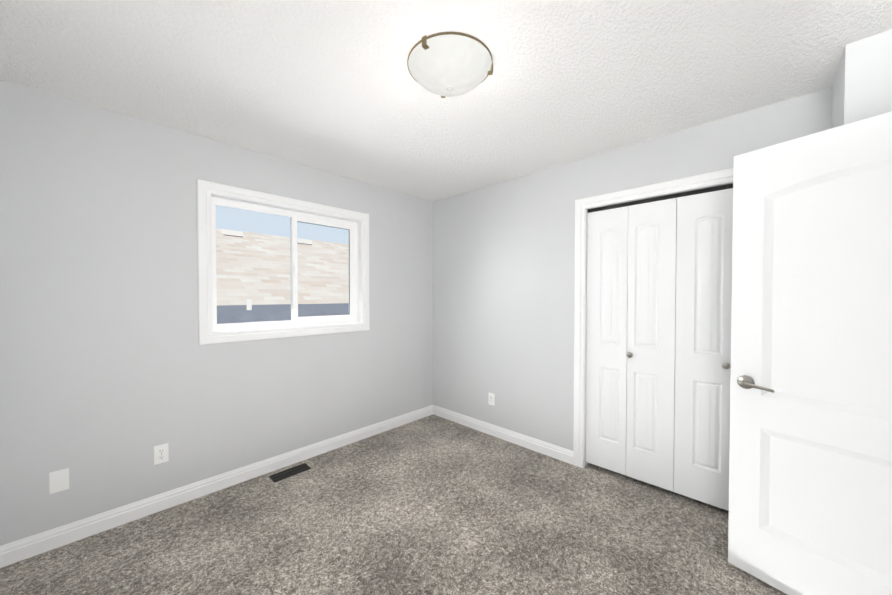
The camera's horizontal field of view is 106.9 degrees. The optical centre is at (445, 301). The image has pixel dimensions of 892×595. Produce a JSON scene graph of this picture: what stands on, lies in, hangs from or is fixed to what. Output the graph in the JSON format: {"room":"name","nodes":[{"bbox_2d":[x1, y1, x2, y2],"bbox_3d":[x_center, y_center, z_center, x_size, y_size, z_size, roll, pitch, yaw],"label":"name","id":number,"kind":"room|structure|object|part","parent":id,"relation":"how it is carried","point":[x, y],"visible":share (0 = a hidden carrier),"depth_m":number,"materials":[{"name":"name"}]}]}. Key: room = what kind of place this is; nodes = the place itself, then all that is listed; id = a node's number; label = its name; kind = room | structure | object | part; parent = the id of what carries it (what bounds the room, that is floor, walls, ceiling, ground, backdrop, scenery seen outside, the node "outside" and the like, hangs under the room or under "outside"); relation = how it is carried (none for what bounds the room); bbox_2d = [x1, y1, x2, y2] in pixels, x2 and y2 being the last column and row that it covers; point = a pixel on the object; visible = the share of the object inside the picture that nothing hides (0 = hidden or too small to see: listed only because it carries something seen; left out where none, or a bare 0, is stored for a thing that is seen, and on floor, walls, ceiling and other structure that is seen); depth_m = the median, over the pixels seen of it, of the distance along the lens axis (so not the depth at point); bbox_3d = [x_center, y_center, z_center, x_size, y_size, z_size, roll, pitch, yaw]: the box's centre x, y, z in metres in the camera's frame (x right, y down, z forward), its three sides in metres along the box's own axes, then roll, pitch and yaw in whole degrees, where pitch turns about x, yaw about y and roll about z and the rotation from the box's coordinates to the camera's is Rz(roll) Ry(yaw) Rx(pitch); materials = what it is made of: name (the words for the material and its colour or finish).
{"room":"empty bedroom","nodes":[
{"label":"empty bedroom","id":0,"kind":"room"},
{"bbox_2d":[0,80,432,545],"bbox_3d":[-1.011,0.093,3.021,0.150,2.440,3.930,1,1,44],"label":"wall","id":1,"kind":"structure","parent":0,"point":[113,372],"depth_m":2.03,"materials":[{"name":"paint"}]},
{"bbox_2d":[0,545,3,567],"bbox_3d":[-1.036,1.302,0.476,3.383,0.105,0.014,1,1,44],"label":"baseboard","id":2,"kind":"structure","parent":1,"relation":"attached to","point":[1,547],"depth_m":1.66,"materials":[{"name":"white wood"}]},
{"bbox_2d":[49,468,68,493],"bbox_3d":[-2.102,0.977,1.798,0.007,0.115,0.070,1,1,44],"label":"cover plate","id":3,"kind":"object","parent":1,"relation":"attached to","point":[58,480],"visible":1,"depth_m":1.80,"materials":[{"name":"white plastic"}]},
{"bbox_2d":[154,443,168,464],"bbox_3d":[-1.807,0.970,2.100,0.009,0.115,0.070,1,1,44],"label":"outlet","id":4,"kind":"object","parent":1,"relation":"attached to","point":[161,453],"visible":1,"depth_m":2.10,"materials":[{"name":"white plastic"}]},
{"bbox_2d":[4,405,431,566],"bbox_3d":[-1.187,1.265,2.741,0.014,0.105,2.995,1,1,44],"label":"baseboard","id":5,"kind":"structure","parent":1,"relation":"attached to","point":[31,546],"depth_m":2.16,"materials":[{"name":"white wood"}]},
{"bbox_2d":[197,179,369,344],"bbox_3d":[-1.202,-0.269,2.699,0.016,1.115,1.333,1,1,44],"label":"window trim","id":6,"kind":"structure","parent":1,"relation":"in","point":[205,189],"depth_m":2.42,"materials":[{"name":"white wood"}]},
{"bbox_2d":[211,196,357,330],"bbox_3d":[-1.280,-0.270,2.775,0.098,0.955,1.173,1,1,44],"label":"window","id":7,"kind":"structure","parent":1,"relation":"in","point":[295,217],"depth_m":2.76,"materials":[{"name":"white plastic"}]},
{"bbox_2d":[216,214,348,321],"bbox_3d":[-1.295,-0.270,2.763,0.032,0.889,1.069,1,1,44],"label":"window glass","id":8,"kind":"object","parent":7,"relation":"in","point":[277,280],"depth_m":2.65,"materials":[{"name":"clear glass"}]},
{"bbox_3d":[-1.291,-0.270,2.759,0.031,0.879,1.059,1,1,44],"label":"window gasket","id":9,"kind":"part","parent":7,"relation":"part of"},
{"bbox_2d":[211,193,361,332],"bbox_3d":[-1.245,-0.270,2.741,0.106,0.987,1.205,1,1,44],"label":"liner","id":10,"kind":"object","parent":1,"relation":"attached to","point":[359,246],"visible":0.56,"depth_m":2.89,"materials":[{"name":"white wood"}]},
{"bbox_2d":[0,415,786,594],"bbox_3d":[0.717,1.390,1.367,4.963,0.100,3.930,1,1,44],"label":"floor","id":11,"kind":"structure","parent":0,"point":[432,505],"depth_m":1.87,"materials":[{"name":"carpet"}]},
{"bbox_2d":[269,463,310,481],"bbox_3d":[-1.199,1.318,2.548,0.111,0.006,0.270,1,1,44],"label":"floor air vent","id":12,"kind":"object","parent":11,"relation":"on","point":[284,474],"visible":1,"depth_m":2.54,"materials":[{"name":"metal"}]},
{"bbox_2d":[0,0,891,200],"bbox_3d":[0.717,-1.149,1.325,4.963,0.100,3.930,1,1,44],"label":"ceiling","id":13,"kind":"structure","parent":0,"point":[333,86],"depth_m":1.58,"materials":[{"name":"white paint"}]},
{"bbox_2d":[407,32,492,97],"bbox_3d":[0.017,-1.047,1.537,0.393,0.112,0.395,1,1,44],"label":"ceiling light","id":14,"kind":"object","parent":13,"relation":"attached to","point":[446,64],"visible":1,"depth_m":1.44,"materials":[{"name":"white glass"}]},
{"bbox_2d":[433,87,831,450],"bbox_3d":[0.956,0.097,2.799,2.983,2.440,0.100,1,1,44],"label":"wall","id":15,"kind":"structure","parent":0,"point":[503,285],"depth_m":2.92,"materials":[{"name":"paint"}]},
{"bbox_2d":[488,393,494,405],"bbox_3d":[0.444,0.958,3.235,0.070,0.115,0.009,1,1,44],"label":"outlet","id":16,"kind":"object","parent":15,"relation":"attached to","point":[491,398],"visible":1,"depth_m":3.23,"materials":[{"name":"white plastic"}]},
{"bbox_2d":[432,405,572,464],"bbox_3d":[0.446,1.257,3.234,1.625,0.105,0.014,1,1,44],"label":"baseboard","id":17,"kind":"structure","parent":15,"relation":"attached to","point":[565,455],"depth_m":3.09,"materials":[{"name":"white wood"}]},
{"bbox_2d":[573,168,732,467],"bbox_3d":[1.542,0.264,2.222,1.335,2.125,0.116,1,1,44],"label":"trim","id":18,"kind":"structure","parent":15,"relation":"attached to","point":[690,183],"depth_m":2.60,"materials":[{"name":"white wood"}]},
{"bbox_2d":[588,183,732,212],"bbox_3d":[1.546,-0.705,2.210,1.171,0.025,0.026,1,1,44],"label":"track","id":19,"kind":"object","parent":15,"relation":"attached to","point":[700,191],"visible":0.57,"depth_m":2.25,"materials":[{"name":"black metal"}]},
{"bbox_2d":[586,206,627,474],"bbox_3d":[1.229,0.294,2.531,0.290,1.975,0.034,1,1,44],"label":"closet door leaf","id":20,"kind":"structure","parent":19,"relation":"hanging from","point":[607,307],"depth_m":2.51,"materials":[{"name":"white wood"}]},
{"bbox_2d":[626,198,676,491],"bbox_3d":[1.439,0.297,2.327,0.290,1.975,0.034,1,1,44],"label":"closet door leaf","id":21,"kind":"structure","parent":19,"relation":"hanging from","point":[651,308],"depth_m":2.31,"materials":[{"name":"white wood"}]},
{"bbox_2d":[674,188,732,510],"bbox_3d":[1.649,0.300,2.123,0.290,1.975,0.034,1,1,44],"label":"closet door leaf","id":22,"kind":"structure","parent":19,"relation":"hanging from","point":[703,335],"depth_m":2.11,"materials":[{"name":"white wood"}]},
{"bbox_2d":[832,29,891,127],"bbox_3d":[2.068,0.119,1.444,0.500,2.440,0.497,1,1,44],"label":"wall","id":23,"kind":"structure","parent":0,"point":[862,87],"depth_m":1.39,"materials":[{"name":"paint"}]},
{"bbox_2d":[728,111,891,594],"bbox_3d":[1.649,0.305,1.314,0.035,2.032,0.813,-1,1,-31],"label":"entry door","id":24,"kind":"structure","parent":23,"relation":"in","point":[810,481],"depth_m":1.42,"materials":[{"name":"white wood"}]},
{"bbox_2d":[737,375,773,392],"bbox_3d":[1.482,0.392,1.590,0.160,0.066,0.173,-1,1,-31],"label":"door handle","id":25,"kind":"object","parent":24,"relation":"attached to","point":[745,382],"depth_m":1.57,"materials":[{"name":"grey metal"}]},
{"label":"outside","id":26,"kind":"structure","parent":0,"visible":0},
{"bbox_2d":[216,228,348,305],"bbox_3d":[-2.505,-0.792,9.353,22.000,0.730,4.749,-1,28,-46],"label":"roof","id":27,"kind":"structure","parent":26,"point":[314,271],"depth_m":7.24,"materials":[{"name":"beige"}]},
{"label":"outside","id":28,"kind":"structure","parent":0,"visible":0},
{"bbox_2d":[217,299,348,323],"bbox_3d":[-1.407,0.344,4.824,2.450,0.780,13.000,1,1,44],"label":"roof","id":29,"kind":"structure","parent":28,"point":[225,312],"depth_m":3.14,"materials":[{"name":"metal"}]}
]}

